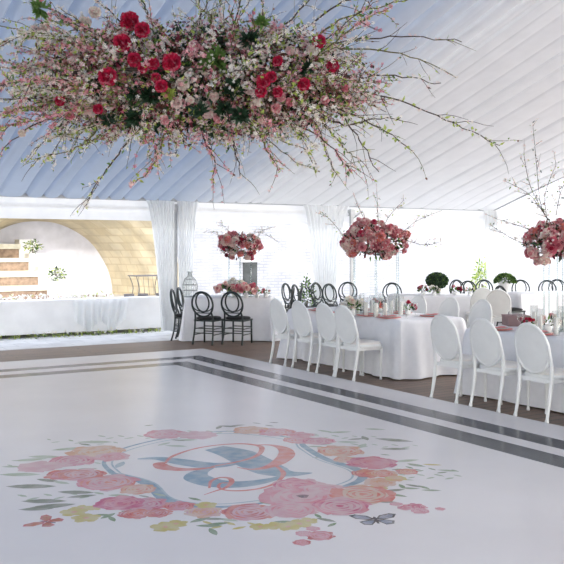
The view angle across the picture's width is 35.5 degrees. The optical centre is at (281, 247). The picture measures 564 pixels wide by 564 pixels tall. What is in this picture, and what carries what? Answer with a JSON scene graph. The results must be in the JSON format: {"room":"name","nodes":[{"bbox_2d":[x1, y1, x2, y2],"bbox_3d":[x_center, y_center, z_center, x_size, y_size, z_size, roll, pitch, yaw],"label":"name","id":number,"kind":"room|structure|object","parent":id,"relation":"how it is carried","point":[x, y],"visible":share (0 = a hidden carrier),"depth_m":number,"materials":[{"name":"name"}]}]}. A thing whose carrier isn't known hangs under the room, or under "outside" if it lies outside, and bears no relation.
{"room":"event hall","nodes":[
{"label":"event hall","id":0,"kind":"room"},
{"bbox_2d":[0,221,112,294],"bbox_3d":[-6.725,0.060,24.172,5.000,3.200,0.200,0,0,-32],"label":"backdrop panel","id":1,"kind":"structure","parent":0,"point":[64,248],"depth_m":24.53,"materials":[{"name":"paint"}]},
{"bbox_2d":[0,340,563,563],"bbox_3d":[3.118,1.702,8.273,26.000,0.136,18.400,0,0,-32],"label":"floor","id":2,"kind":"structure","parent":0,"point":[191,456],"depth_m":6.65,"materials":[{"name":"laminate"}]},
{"bbox_2d":[23,514,63,526],"bbox_3d":[-1.413,1.635,5.258,0.182,0.001,0.248,0,0,18],"label":"print","id":3,"kind":"object","parent":2,"relation":"on","point":[40,520],"depth_m":5.28,"materials":[{"name":"red"}]},
{"bbox_2d":[170,289,182,340],"bbox_3d":[-1.770,1.207,16.004,0.515,0.935,0.439,0,0,5],"label":"chair","id":4,"kind":"object","parent":2,"relation":"on","point":[178,316],"visible":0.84,"depth_m":15.89,"materials":[{"name":"black paint"}]},
{"bbox_2d":[191,291,223,345],"bbox_3d":[-1.293,1.207,15.332,0.439,0.935,0.515,0,0,22],"label":"chair","id":5,"kind":"object","parent":2,"relation":"on","point":[207,318],"visible":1,"depth_m":15.18,"materials":[{"name":"black paint"}]},
{"bbox_2d":[196,316,220,319],"bbox_3d":[-1.277,1.214,15.372,0.439,0.052,0.430,0,0,22],"label":"cushion","id":6,"kind":"object","parent":5,"relation":"on","point":[199,317],"depth_m":15.19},
{"bbox_2d":[138,443,310,494],"bbox_3d":[-0.319,1.635,6.657,1.212,0.001,1.355,0,0,-32],"label":"print","id":7,"kind":"object","parent":2,"relation":"on","point":[220,468],"depth_m":6.58,"materials":[{"name":"blue"}]},
{"bbox_2d":[0,422,461,545],"bbox_3d":[-0.307,1.634,6.631,3.473,0.001,3.513,0,0,-32],"label":"print","id":8,"kind":"object","parent":2,"relation":"on","point":[166,483],"depth_m":6.11,"materials":[{"name":"multicoloured"}]},
{"bbox_2d":[102,431,367,507],"bbox_3d":[-0.405,1.635,6.708,1.791,0.001,2.170,0,0,-32],"label":"print","id":9,"kind":"object","parent":2,"relation":"on","point":[205,469],"depth_m":6.50,"materials":[{"name":"multicoloured"}]},
{"bbox_2d":[221,291,252,345],"bbox_3d":[-0.783,1.207,15.332,0.439,0.935,0.515,0,0,22],"label":"chair","id":10,"kind":"object","parent":2,"relation":"on","point":[236,318],"visible":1,"depth_m":15.19,"materials":[{"name":"black paint"}]},
{"bbox_2d":[226,316,250,319],"bbox_3d":[-0.767,1.214,15.372,0.439,0.052,0.430,0,0,22],"label":"cushion","id":11,"kind":"object","parent":10,"relation":"on","point":[228,317],"depth_m":15.19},
{"bbox_2d":[0,361,563,467],"bbox_3d":[-1.944,1.635,4.100,10.000,0.001,14.020,0,0,-32],"label":"stripe","id":12,"kind":"object","parent":2,"relation":"on","point":[536,455],"depth_m":8.74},
{"bbox_2d":[0,356,563,449],"bbox_3d":[-1.888,1.635,4.446,10.460,0.001,14.550,0,0,-32],"label":"stripe","id":13,"kind":"object","parent":2,"relation":"on","point":[548,441],"depth_m":9.50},
{"bbox_2d":[269,298,310,365],"bbox_3d":[0.114,1.194,12.600,0.534,0.961,0.464,0,0,-32],"label":"chair","id":14,"kind":"object","parent":2,"relation":"on","point":[279,319],"visible":0.89,"depth_m":12.46,"materials":[{"name":"white paint"}]},
{"bbox_2d":[286,287,294,312],"bbox_3d":[-0.014,1.207,16.601,0.515,0.935,0.439,0,0,-2],"label":"chair","id":15,"kind":"object","parent":2,"relation":"on","point":[293,290],"visible":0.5,"depth_m":16.46,"materials":[{"name":"black paint"}]},
{"bbox_2d":[291,301,335,370],"bbox_3d":[0.424,1.194,12.098,0.534,0.961,0.464,0,0,-32],"label":"chair","id":16,"kind":"object","parent":2,"relation":"on","point":[301,318],"visible":0.86,"depth_m":11.96,"materials":[{"name":"white paint"}]},
{"bbox_2d":[315,303,361,376],"bbox_3d":[0.739,1.194,11.587,0.534,0.961,0.464,0,0,-32],"label":"chair","id":17,"kind":"object","parent":2,"relation":"on","point":[325,320],"visible":0.79,"depth_m":11.49,"materials":[{"name":"white paint"}]},
{"bbox_2d":[334,305,382,380],"bbox_3d":[0.965,1.194,11.221,0.534,0.961,0.464,0,0,-32],"label":"chair","id":18,"kind":"object","parent":2,"relation":"on","point":[345,323],"visible":0.98,"depth_m":11.11,"materials":[{"name":"white paint"}]},
{"bbox_2d":[349,513,395,524],"bbox_3d":[0.564,1.635,5.304,0.298,0.001,0.219,0,0,-7],"label":"print","id":19,"kind":"object","parent":2,"relation":"on","point":[358,518],"depth_m":5.32},
{"bbox_2d":[382,282,401,302],"bbox_3d":[2.380,1.207,18.750,0.439,0.935,0.515,0,0,-2],"label":"chair","id":20,"kind":"object","parent":2,"relation":"on","point":[390,283],"visible":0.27,"depth_m":18.95,"materials":[{"name":"black paint"}]},
{"bbox_2d":[407,295,426,313],"bbox_3d":[1.881,1.194,13.268,0.534,0.961,0.464,0,0,-32],"label":"chair","id":21,"kind":"object","parent":2,"relation":"on","point":[419,300],"visible":0.19,"depth_m":13.35,"materials":[{"name":"white paint"}]},
{"bbox_2d":[438,297,458,316],"bbox_3d":[2.249,1.194,12.672,0.534,0.961,0.464,0,0,-32],"label":"chair","id":22,"kind":"object","parent":2,"relation":"on","point":[449,306],"visible":0.23,"depth_m":12.78,"materials":[{"name":"fabric"}]},
{"bbox_2d":[429,314,486,403],"bbox_3d":[1.922,1.194,9.615,0.534,0.961,0.464,0,0,-32],"label":"chair","id":23,"kind":"object","parent":2,"relation":"on","point":[444,334],"visible":0.93,"depth_m":9.49,"materials":[{"name":"white paint"}]},
{"bbox_2d":[460,280,476,293],"bbox_3d":[4.300,1.207,19.892,0.439,0.935,0.515,0,0,-12],"label":"chair","id":24,"kind":"object","parent":2,"relation":"on","point":[466,281],"visible":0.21,"depth_m":20.10,"materials":[{"name":"black paint"}]},
{"bbox_2d":[467,299,491,327],"bbox_3d":[2.590,1.194,12.119,0.534,0.961,0.464,0,0,-32],"label":"chair","id":25,"kind":"object","parent":2,"relation":"on","point":[482,308],"visible":0.3,"depth_m":12.25,"materials":[{"name":"white paint"}]},
{"bbox_2d":[465,287,493,326],"bbox_3d":[3.651,1.194,16.248,0.464,0.961,0.534,0,0,-2],"label":"chair","id":26,"kind":"object","parent":2,"relation":"on","point":[480,293],"visible":0.3,"depth_m":16.02,"materials":[{"name":"fabric"}]},
{"bbox_2d":[475,279,492,289],"bbox_3d":[4.774,1.207,20.543,0.439,0.935,0.515,0,0,-2],"label":"chair","id":27,"kind":"object","parent":2,"relation":"on","point":[482,280],"visible":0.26,"depth_m":20.75,"materials":[{"name":"black paint"}]},
{"bbox_2d":[486,289,510,321],"bbox_3d":[3.817,1.194,15.549,0.464,0.961,0.534,0,0,13],"label":"chair","id":28,"kind":"object","parent":2,"relation":"on","point":[499,300],"visible":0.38,"depth_m":15.34,"materials":[{"name":"fabric"}]},
{"bbox_2d":[468,318,529,412],"bbox_3d":[2.243,1.194,9.096,0.534,0.961,0.464,0,0,-32],"label":"chair","id":29,"kind":"object","parent":2,"relation":"on","point":[485,340],"visible":0.91,"depth_m":8.97,"materials":[{"name":"white paint"}]},
{"bbox_2d":[495,285,525,325],"bbox_3d":[4.540,1.207,17.537,0.515,0.935,0.439,0,0,-22],"label":"chair","id":30,"kind":"object","parent":2,"relation":"on","point":[513,309],"visible":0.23,"depth_m":17.40,"materials":[{"name":"black paint"}]},
{"bbox_2d":[511,279,529,291],"bbox_3d":[5.590,1.207,20.517,0.439,0.935,0.515,0,0,8],"label":"chair","id":31,"kind":"object","parent":2,"relation":"on","point":[523,281],"visible":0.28,"depth_m":20.73,"materials":[{"name":"black paint"}]},
{"bbox_2d":[513,322,563,422],"bbox_3d":[2.569,1.194,8.568,0.534,0.961,0.464,0,0,-32],"label":"chair","id":32,"kind":"object","parent":2,"relation":"on","point":[532,347],"visible":1,"depth_m":8.44,"materials":[{"name":"white paint"}]},
{"bbox_2d":[538,280,556,290],"bbox_3d":[6.155,1.207,20.244,0.439,0.935,0.515,0,0,3],"label":"chair","id":33,"kind":"object","parent":2,"relation":"on","point":[544,281],"visible":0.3,"depth_m":20.46,"materials":[{"name":"black paint"}]},
{"bbox_2d":[548,279,563,290],"bbox_3d":[6.554,1.207,20.845,0.439,0.935,0.515,0,0,8],"label":"chair","id":34,"kind":"object","parent":2,"relation":"on","point":[554,280],"visible":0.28,"depth_m":21.06,"materials":[{"name":"black paint"}]},
{"bbox_3d":[3.401,1.297,8.976,0.960,0.745,3.140,0,0,-32],"label":"banquet table","id":35,"kind":"object","parent":2,"relation":"on","visible":0},
{"bbox_2d":[454,325,563,412],"bbox_3d":[3.391,1.286,8.964,1.334,0.739,3.559,0,0,-32],"label":"tablecloth","id":36,"kind":"object","parent":35,"relation":"on","point":[556,341],"visible":0.38,"depth_m":9.45,"materials":[{"name":"fabric"}]},
{"bbox_2d":[495,326,511,330],"bbox_3d":[2.412,0.894,9.835,0.330,0.040,0.330,0,0,-32],"label":"place setting","id":37,"kind":"object","parent":36,"relation":"on","point":[499,328],"visible":0.64,"depth_m":9.80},
{"bbox_2d":[501,314,530,325],"bbox_3d":[2.765,0.854,10.400,0.270,0.122,0.270,0,0,-3],"label":"box","id":38,"kind":"object","parent":36,"relation":"on","point":[507,319],"visible":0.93,"depth_m":10.27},
{"bbox_2d":[484,118,563,265],"bbox_3d":[2.962,-0.264,9.694,1.310,2.359,0.803,0,0,-25],"label":"centrepiece","id":39,"kind":"object","parent":36,"relation":"on","point":[549,236],"visible":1,"depth_m":9.64,"materials":[{"name":"pink plant"}]},
{"bbox_2d":[520,316,534,323],"bbox_3d":[2.757,0.838,9.884,0.163,0.154,0.160,0,0,0],"label":"posy","id":40,"kind":"object","parent":36,"relation":"on","point":[528,318],"visible":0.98,"depth_m":9.85,"materials":[{"name":"red plant"}]},
{"bbox_2d":[534,313,561,331],"bbox_3d":[2.908,0.811,9.602,0.260,0.207,0.257,0,0,-9],"label":"posy","id":41,"kind":"object","parent":36,"relation":"on","point":[548,327],"visible":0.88,"depth_m":9.57,"materials":[{"name":"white plant"}]},
{"bbox_2d":[544,324,551,331],"bbox_3d":[2.902,0.873,9.600,0.090,0.085,0.090,0,0,-32],"label":"bowl","id":42,"kind":"object","parent":36,"relation":"on","point":[547,327],"depth_m":9.57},
{"bbox_3d":[2.865,0.784,9.200,0.084,0.260,0.084,0,0,-32],"label":"cylinder","id":43,"kind":"object","parent":36,"relation":"on","visible":0},
{"bbox_2d":[554,317,557,333],"bbox_3d":[2.865,0.809,9.200,0.050,0.185,0.050,0,0,-32],"label":"pillar candle","id":44,"kind":"object","parent":43,"relation":"in","point":[555,318],"visible":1,"depth_m":9.18,"materials":[{"name":"beige wax"}]},
{"bbox_3d":[2.785,0.784,9.500,0.084,0.260,0.084,0,0,-32],"label":"cylinder","id":45,"kind":"object","parent":36,"relation":"on","visible":0},
{"bbox_2d":[538,315,541,329],"bbox_3d":[2.785,0.809,9.500,0.050,0.185,0.050,0,0,-32],"label":"pillar candle","id":46,"kind":"object","parent":45,"relation":"in","point":[539,316],"visible":0.7,"depth_m":9.48,"materials":[{"name":"beige wax"}]},
{"bbox_3d":[3.150,0.784,9.900,0.084,0.260,0.084,0,0,-32],"label":"cylinder","id":47,"kind":"object","parent":36,"relation":"on","visible":0},
{"bbox_2d":[560,312,563,327],"bbox_3d":[3.150,0.809,9.900,0.050,0.185,0.050,0,0,-32],"label":"pillar candle","id":48,"kind":"object","parent":47,"relation":"in","point":[561,313],"visible":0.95,"depth_m":9.88,"materials":[{"name":"beige wax"}]},
{"bbox_3d":[-0.958,1.282,16.220,1.440,0.775,0.840,0,0,0],"label":"banquet table","id":49,"kind":"object","parent":2,"relation":"on","visible":0},
{"bbox_2d":[179,295,279,340],"bbox_3d":[-0.934,1.270,16.224,1.893,0.769,1.292,0,0,0],"label":"tablecloth","id":50,"kind":"object","parent":49,"relation":"on","point":[258,309],"visible":0.66,"depth_m":15.73,"materials":[{"name":"fabric"}]},
{"bbox_2d":[182,271,197,296],"bbox_3d":[-1.662,0.651,15.900,0.290,0.472,0.290,0,0,-32],"label":"birdcage","id":51,"kind":"object","parent":50,"relation":"on","point":[190,276],"visible":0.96,"depth_m":15.89,"materials":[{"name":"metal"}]},
{"bbox_2d":[213,281,237,297],"bbox_3d":[-1.004,0.736,15.718,0.460,0.299,0.416,0,0,-15],"label":"posy","id":52,"kind":"object","parent":50,"relation":"on","point":[231,287],"visible":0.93,"depth_m":15.62,"materials":[{"name":"pink plant"}]},
{"bbox_2d":[222,277,246,295],"bbox_3d":[-0.862,0.707,16.091,0.518,0.356,0.543,0,0,-32],"label":"posy","id":53,"kind":"object","parent":50,"relation":"on","point":[232,280],"visible":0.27,"depth_m":16.00,"materials":[{"name":"beige plant"}]},
{"bbox_2d":[205,222,278,260],"bbox_3d":[-0.742,0.189,15.950,1.285,1.393,0.718,0,0,-23],"label":"centrepiece","id":54,"kind":"object","parent":50,"relation":"on","point":[229,243],"visible":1,"depth_m":15.80,"materials":[{"name":"pink plant"}]},
{"bbox_2d":[235,282,256,297],"bbox_3d":[-0.643,0.744,15.600,0.383,0.283,0.452,0,0,-5],"label":"posy","id":55,"kind":"object","parent":50,"relation":"on","point":[243,286],"visible":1,"depth_m":15.49,"materials":[{"name":"pink plant"}]},
{"bbox_3d":[3.030,1.297,17.200,1.640,0.745,0.940,0,0,0],"label":"banquet table","id":56,"kind":"object","parent":2,"relation":"on","visible":0},
{"bbox_2d":[386,294,471,327],"bbox_3d":[3.013,1.286,17.196,2.038,0.739,1.379,0,0,0],"label":"tablecloth","id":57,"kind":"object","parent":56,"relation":"on","point":[433,302],"visible":0.3,"depth_m":16.69,"materials":[{"name":"fabric"}]},
{"bbox_2d":[417,285,427,294],"bbox_3d":[2.725,0.811,17.006,0.247,0.209,0.244,0,0,7],"label":"posy","id":58,"kind":"object","parent":57,"relation":"on","point":[420,287],"visible":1,"depth_m":16.96,"materials":[{"name":"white plant"}]},
{"bbox_2d":[428,285,440,295],"bbox_3d":[2.915,0.809,16.799,0.272,0.212,0.232,0,0,-32],"label":"posy","id":59,"kind":"object","parent":57,"relation":"on","point":[436,290],"visible":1,"depth_m":16.78,"materials":[{"name":"white plant"}]},
{"bbox_2d":[424,271,448,294],"bbox_3d":[3.046,0.688,17.304,0.483,0.454,0.489,0,0,-32],"label":"topiary ball","id":60,"kind":"object","parent":57,"relation":"on","point":[439,279],"visible":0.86,"depth_m":17.17,"materials":[{"name":"green plant"}]},
{"bbox_2d":[448,285,462,294],"bbox_3d":[3.353,0.812,17.000,0.251,0.207,0.266,0,0,-32],"label":"posy","id":61,"kind":"object","parent":57,"relation":"on","point":[457,288],"visible":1,"depth_m":16.98,"materials":[{"name":"red plant"}]},
{"bbox_3d":[5.336,1.297,18.200,1.440,0.745,0.840,0,0,-17],"label":"banquet table","id":62,"kind":"object","parent":2,"relation":"on","visible":0},
{"bbox_2d":[494,291,563,326],"bbox_3d":[5.313,1.286,18.216,1.890,0.739,1.276,0,0,-17],"label":"tablecloth","id":63,"kind":"object","parent":62,"relation":"on","point":[540,302],"visible":0.56,"depth_m":17.69,"materials":[{"name":"fabric"}]},
{"bbox_2d":[0,0,563,210],"bbox_3d":[0.698,-2.660,7.718,23.300,3.460,20.000,0,0,-32],"label":"ceiling","id":64,"kind":"structure","parent":0,"point":[512,76],"depth_m":15.27,"materials":[{"name":"fabric"}]},
{"bbox_2d":[146,200,173,330],"bbox_3d":[-2.403,0.350,17.413,0.602,2.580,0.132,0,0,-32],"label":"curtain","id":65,"kind":"object","parent":64,"relation":"hanging from","point":[161,212],"visible":0.98,"depth_m":17.43,"materials":[{"name":"fabric"}]},
{"bbox_2d":[177,201,197,311],"bbox_3d":[-1.895,0.350,17.729,0.466,2.580,0.125,0,0,-32],"label":"curtain","id":66,"kind":"object","parent":64,"relation":"hanging from","point":[187,210],"visible":0.72,"depth_m":17.68,"materials":[{"name":"fabric"}]},
{"bbox_2d":[0,193,484,210],"bbox_3d":[-4.556,-0.970,16.227,23.300,0.080,0.080,0,0,-32],"label":"trim","id":67,"kind":"structure","parent":64,"relation":"attached to","point":[24,194],"depth_m":18.23,"materials":[{"name":"metal"}]},
{"bbox_2d":[0,197,484,226],"bbox_3d":[-4.559,-0.770,16.231,23.300,0.460,0.089,0,0,-32],"label":"valance","id":68,"kind":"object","parent":64,"relation":"attached to","point":[10,207],"depth_m":18.26,"materials":[{"name":"fabric"}]},
{"bbox_2d":[0,0,521,215],"bbox_3d":[-0.414,-2.148,6.367,4.343,3.837,1.686,0,0,6],"label":"flower arrangement","id":69,"kind":"object","parent":64,"relation":"hanging from","point":[153,85],"visible":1,"depth_m":6.22,"materials":[{"name":"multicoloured plant"}]},
{"bbox_2d":[303,205,348,303],"bbox_3d":[0.991,0.350,19.511,1.238,2.580,0.132,0,0,-32],"label":"curtain","id":70,"kind":"object","parent":64,"relation":"hanging from","point":[324,239],"visible":0.75,"depth_m":19.47,"materials":[{"name":"fabric"}]},
{"bbox_2d":[493,177,562,210],"bbox_3d":[10.610,-2.566,13.840,0.100,3.288,20.030,0,0,-32],"label":"trim","id":71,"kind":"structure","parent":64,"relation":"attached to","point":[562,177],"depth_m":21.46,"materials":[{"name":"metal"}]},
{"bbox_2d":[494,207,563,224],"bbox_3d":[8.750,-0.775,16.805,0.090,0.370,13.000,0,0,-32],"label":"trim","id":72,"kind":"structure","parent":64,"relation":"attached to","point":[526,216],"depth_m":21.38,"materials":[{"name":"fabric"}]},
{"bbox_2d":[484,210,499,290],"bbox_3d":[5.298,0.350,22.172,0.556,2.580,0.115,0,0,-32],"label":"curtain","id":73,"kind":"object","parent":72,"relation":"hanging from","point":[491,237],"visible":0.73,"depth_m":22.14,"materials":[{"name":"fabric"}]},
{"bbox_2d":[0,178,563,305],"bbox_3d":[7.731,-0.740,31.214,53.940,5.000,3.010,0,0,-32],"label":"wall","id":74,"kind":"structure","parent":0,"point":[288,260],"depth_m":25.11,"materials":[{"name":"fabric"}]},
{"bbox_2d":[241,260,259,294],"bbox_3d":[-0.863,0.842,24.102,0.546,1.036,0.120,0,0,-32],"label":"window","id":75,"kind":"structure","parent":74,"relation":"in","point":[249,267],"depth_m":24.09,"materials":[{"name":"glass"}]},
{"bbox_3d":[1.253,1.297,12.492,0.960,0.745,2.540,0,0,-32],"label":"banquet table","id":76,"kind":"object","parent":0,"visible":0},
{"bbox_2d":[276,307,466,379],"bbox_3d":[1.238,1.286,12.486,1.446,0.739,3.008,0,0,-32],"label":"tablecloth","id":77,"kind":"object","parent":76,"relation":"on","point":[406,342],"visible":0.42,"depth_m":11.35,"materials":[{"name":"fabric"}]},
{"bbox_2d":[340,295,363,314],"bbox_3d":[0.943,0.779,11.998,0.403,0.272,0.369,0,0,-32],"label":"posy","id":78,"kind":"object","parent":77,"relation":"on","point":[352,303],"visible":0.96,"depth_m":11.95,"materials":[{"name":"white plant"}]},
{"bbox_2d":[372,298,383,311],"bbox_3d":[1.390,0.814,12.601,0.252,0.203,0.289,0,0,-32],"label":"posy","id":79,"kind":"object","parent":77,"relation":"on","point":[380,305],"visible":0.71,"depth_m":12.56,"materials":[{"name":"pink plant"}]},
{"bbox_2d":[316,183,441,261],"bbox_3d":[1.333,0.001,12.549,1.750,1.828,0.927,0,0,-13],"label":"centrepiece","id":80,"kind":"object","parent":77,"relation":"on","point":[352,242],"visible":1,"depth_m":12.33,"materials":[{"name":"pink plant"}]},
{"bbox_2d":[377,315,400,318],"bbox_3d":[1.393,0.894,11.485,0.330,0.040,0.330,0,0,-32],"label":"place setting","id":81,"kind":"object","parent":77,"relation":"on","point":[382,316],"visible":1,"depth_m":11.44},
{"bbox_2d":[403,300,416,314],"bbox_3d":[1.728,0.810,12.006,0.255,0.211,0.211,0,0,-32],"label":"posy","id":82,"kind":"object","parent":77,"relation":"on","point":[413,306],"visible":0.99,"depth_m":11.98,"materials":[{"name":"pink plant"}]},
{"bbox_3d":[1.248,0.784,12.200,0.084,0.260,0.084,0,0,-32],"label":"cylinder","id":83,"kind":"object","parent":77,"relation":"on","visible":0},
{"bbox_2d":[370,300,373,312],"bbox_3d":[1.248,0.809,12.200,0.050,0.185,0.050,0,0,-32],"label":"pillar candle","id":84,"kind":"object","parent":83,"relation":"in","point":[371,301],"visible":0.94,"depth_m":12.18,"materials":[{"name":"beige wax"}]},
{"bbox_3d":[1.499,0.784,12.100,0.084,0.260,0.084,0,0,-32],"label":"cylinder","id":85,"kind":"object","parent":77,"relation":"on","visible":0},
{"bbox_2d":[389,301,392,313],"bbox_3d":[1.499,0.809,12.100,0.050,0.185,0.050,0,0,-32],"label":"pillar candle","id":86,"kind":"object","parent":85,"relation":"in","point":[390,302],"visible":1,"depth_m":12.08,"materials":[{"name":"beige wax"}]},
{"bbox_3d":[1.660,0.784,12.700,0.084,0.260,0.084,0,0,-32],"label":"cylinder","id":87,"kind":"object","parent":77,"relation":"on","visible":0},
{"bbox_2d":[395,298,398,310],"bbox_3d":[1.660,0.809,12.700,0.050,0.185,0.050,0,0,-32],"label":"pillar candle","id":88,"kind":"object","parent":87,"relation":"in","point":[396,299],"visible":1,"depth_m":12.68,"materials":[{"name":"beige wax"}]},
{"bbox_3d":[1.609,0.784,11.900,0.084,0.260,0.084,0,0,-32],"label":"cylinder","id":89,"kind":"object","parent":77,"relation":"on","visible":0},
{"bbox_2d":[399,302,402,314],"bbox_3d":[1.609,0.809,11.900,0.050,0.185,0.050,0,0,-32],"label":"pillar candle","id":90,"kind":"object","parent":89,"relation":"in","point":[400,303],"visible":1,"depth_m":11.88,"materials":[{"name":"beige wax"}]},
{"bbox_3d":[1.239,0.784,11.600,0.084,0.260,0.084,0,0,-32],"label":"cylinder","id":91,"kind":"object","parent":77,"relation":"on","visible":0},
{"bbox_2d":[374,303,377,316],"bbox_3d":[1.239,0.809,11.600,0.050,0.185,0.050,0,0,-32],"label":"pillar candle","id":92,"kind":"object","parent":91,"relation":"in","point":[375,304],"visible":1,"depth_m":11.58,"materials":[{"name":"beige wax"}]},
{"bbox_3d":[1.122,0.784,11.750,0.084,0.260,0.084,0,0,-32],"label":"cylinder","id":93,"kind":"object","parent":77,"relation":"on","visible":0},
{"bbox_2d":[364,302,367,315],"bbox_3d":[1.122,0.809,11.750,0.050,0.185,0.050,0,0,-32],"label":"pillar candle","id":94,"kind":"object","parent":93,"relation":"in","point":[365,303],"visible":1,"depth_m":11.73,"materials":[{"name":"beige wax"}]},
{"label":"outside","id":95,"kind":"structure","parent":0,"visible":0},
{"bbox_2d":[67,294,286,309],"bbox_3d":[-7.947,1.490,20.479,14.000,0.340,8.800,0,0,-32],"label":"ground","id":96,"kind":"structure","parent":95,"point":[115,295],"depth_m":23.95,"materials":[{"name":"stone"}]},
{"bbox_2d":[0,239,63,299],"bbox_3d":[-7.733,0.547,22.134,3.998,1.545,1.890,0,0,-32],"label":"stone staircase","id":97,"kind":"structure","parent":96,"relation":"on","point":[21,272],"depth_m":22.53,"materials":[{"name":"stone"}]},
{"bbox_2d":[22,238,42,253],"bbox_3d":[-6.396,-0.047,22.608,0.511,0.427,0.530,0,0,3],"label":"potted shrub","id":98,"kind":"object","parent":97,"relation":"on","point":[31,242],"visible":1,"depth_m":22.55,"materials":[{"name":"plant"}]},
{"bbox_2d":[46,280,65,298],"bbox_3d":[-5.654,1.070,22.013,0.400,0.500,0.400,0,0,-32],"label":"pedestal","id":99,"kind":"object","parent":96,"relation":"on","point":[57,287],"visible":0.82,"depth_m":21.88,"materials":[{"name":"white"}]},
{"bbox_2d":[46,266,66,280],"bbox_3d":[-5.651,0.677,22.013,0.490,0.479,0.522,0,0,13],"label":"potted shrub","id":100,"kind":"object","parent":99,"relation":"on","point":[54,273],"visible":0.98,"depth_m":21.98,"materials":[{"name":"green plant"}]},
{"bbox_2d":[0,291,114,300],"bbox_3d":[-5.369,1.138,18.098,3.974,0.478,0.772,0,0,-32],"label":"flower bed","id":101,"kind":"object","parent":96,"relation":"on","point":[64,296],"visible":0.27,"depth_m":18.42,"materials":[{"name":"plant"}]},
{"bbox_2d":[128,275,158,295],"bbox_3d":[-3.228,0.986,21.043,0.780,0.676,0.500,0,0,-32],"label":"bistro table","id":102,"kind":"object","parent":96,"relation":"on","point":[136,276],"visible":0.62,"depth_m":20.84,"materials":[{"name":"metal"}]},
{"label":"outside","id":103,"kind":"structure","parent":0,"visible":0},
{"bbox_2d":[0,296,160,335],"bbox_3d":[-7.114,1.337,15.705,10.700,0.645,0.360,0,0,-32],"label":"wall","id":104,"kind":"structure","parent":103,"point":[23,317],"depth_m":17.22,"materials":[{"name":"fabric"}]},
{"bbox_2d":[73,298,100,331],"bbox_3d":[-3.869,1.330,17.452,0.576,0.660,0.097,0,0,-29],"label":"draped cloth","id":105,"kind":"object","parent":104,"relation":"hanging from","point":[86,312],"visible":1,"depth_m":17.46,"materials":[{"name":"fabric"}]},
{"bbox_2d":[99,297,128,330],"bbox_3d":[-3.388,1.330,17.748,0.637,0.660,0.094,0,0,-34],"label":"draped cloth","id":106,"kind":"object","parent":104,"relation":"hanging from","point":[113,311],"visible":1,"depth_m":17.74,"materials":[{"name":"fabric"}]},
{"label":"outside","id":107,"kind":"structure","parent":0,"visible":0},
{"bbox_2d":[0,306,369,350],"bbox_3d":[3.253,1.780,13.763,120.000,0.100,120.000,0,0,-32],"label":"ground","id":108,"kind":"structure","parent":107,"point":[49,341],"depth_m":16.64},
{"bbox_2d":[0,326,160,339],"bbox_3d":[-6.281,1.678,15.789,8.919,0.201,0.247,0,0,-32],"label":"planting","id":109,"kind":"object","parent":108,"relation":"on","point":[156,329],"visible":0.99,"depth_m":17.26,"materials":[{"name":"green plant"}]},
{"bbox_2d":[171,204,177,330],"bbox_3d":[-2.066,0.390,17.741,0.429,2.540,0.240,0,0,-32],"label":"tent pole","id":110,"kind":"object","parent":108,"relation":"on","point":[175,205],"visible":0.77,"depth_m":17.66,"materials":[{"name":"metal"}]},
{"bbox_2d":[176,287,183,336],"bbox_3d":[-1.726,1.207,16.656,0.515,0.935,0.439,0,0,8],"label":"chair","id":111,"kind":"object","parent":108,"relation":"on","point":[178,288],"visible":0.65,"depth_m":16.55,"materials":[{"name":"black paint"}]},
{"bbox_2d":[281,283,306,308],"bbox_3d":[0.279,1.207,18.602,0.515,0.935,0.439,0,0,28],"label":"chair","id":112,"kind":"object","parent":108,"relation":"on","point":[284,284],"visible":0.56,"depth_m":18.60,"materials":[{"name":"black paint"}]},
{"bbox_2d":[291,284,314,307],"bbox_3d":[0.470,1.207,17.949,0.515,0.935,0.439,0,0,23],"label":"chair","id":113,"kind":"object","parent":108,"relation":"on","point":[293,285],"visible":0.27,"depth_m":17.93,"materials":[{"name":"black paint"}]},
{"bbox_2d":[296,273,317,305],"bbox_3d":[0.537,1.154,19.156,0.554,1.246,0.546,0,0,-32],"label":"shrub","id":114,"kind":"object","parent":108,"relation":"on","point":[306,282],"visible":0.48,"depth_m":19.11,"materials":[{"name":"green plant"}]},
{"bbox_2d":[310,282,335,306],"bbox_3d":[0.908,1.207,18.860,0.515,0.935,0.439,0,0,38],"label":"chair","id":115,"kind":"object","parent":108,"relation":"on","point":[314,283],"visible":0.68,"depth_m":18.92,"materials":[{"name":"black paint"}]},
{"bbox_2d":[322,283,337,306],"bbox_3d":[1.129,1.207,18.215,0.439,0.935,0.515,0,0,-42],"label":"chair","id":116,"kind":"object","parent":108,"relation":"on","point":[328,284],"visible":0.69,"depth_m":18.34,"materials":[{"name":"black paint"}]},
{"bbox_2d":[338,282,357,304],"bbox_3d":[1.452,1.207,19.134,0.439,0.935,0.515,0,0,-2],"label":"chair","id":117,"kind":"object","parent":108,"relation":"on","point":[344,283],"visible":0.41,"depth_m":19.33,"materials":[{"name":"black paint"}]},
{"bbox_2d":[348,209,362,297],"bbox_3d":[1.660,0.390,20.043,0.429,2.540,0.240,0,0,-32],"label":"tent pole","id":118,"kind":"object","parent":108,"relation":"on","point":[352,213],"visible":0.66,"depth_m":19.97,"materials":[{"name":"metal"}]},
{"bbox_2d":[449,279,464,293],"bbox_3d":[4.201,1.207,20.540,0.439,0.935,0.515,0,0,-22],"label":"chair","id":119,"kind":"object","parent":108,"relation":"on","point":[453,281],"visible":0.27,"depth_m":20.72,"materials":[{"name":"black paint"}]},
{"bbox_2d":[470,256,486,289],"bbox_3d":[5.476,0.975,24.051,0.659,1.536,0.668,0,0,-6],"label":"shrub","id":120,"kind":"object","parent":108,"relation":"on","point":[479,270],"visible":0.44,"depth_m":24.05,"materials":[{"name":"green plant"}]},
{"bbox_2d":[493,272,516,291],"bbox_3d":[4.942,1.132,19.498,0.534,1.196,0.534,0,0,-32],"label":"topiary ball","id":121,"kind":"object","parent":108,"relation":"on","point":[506,284],"visible":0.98,"depth_m":19.39,"materials":[{"name":"green plant"}]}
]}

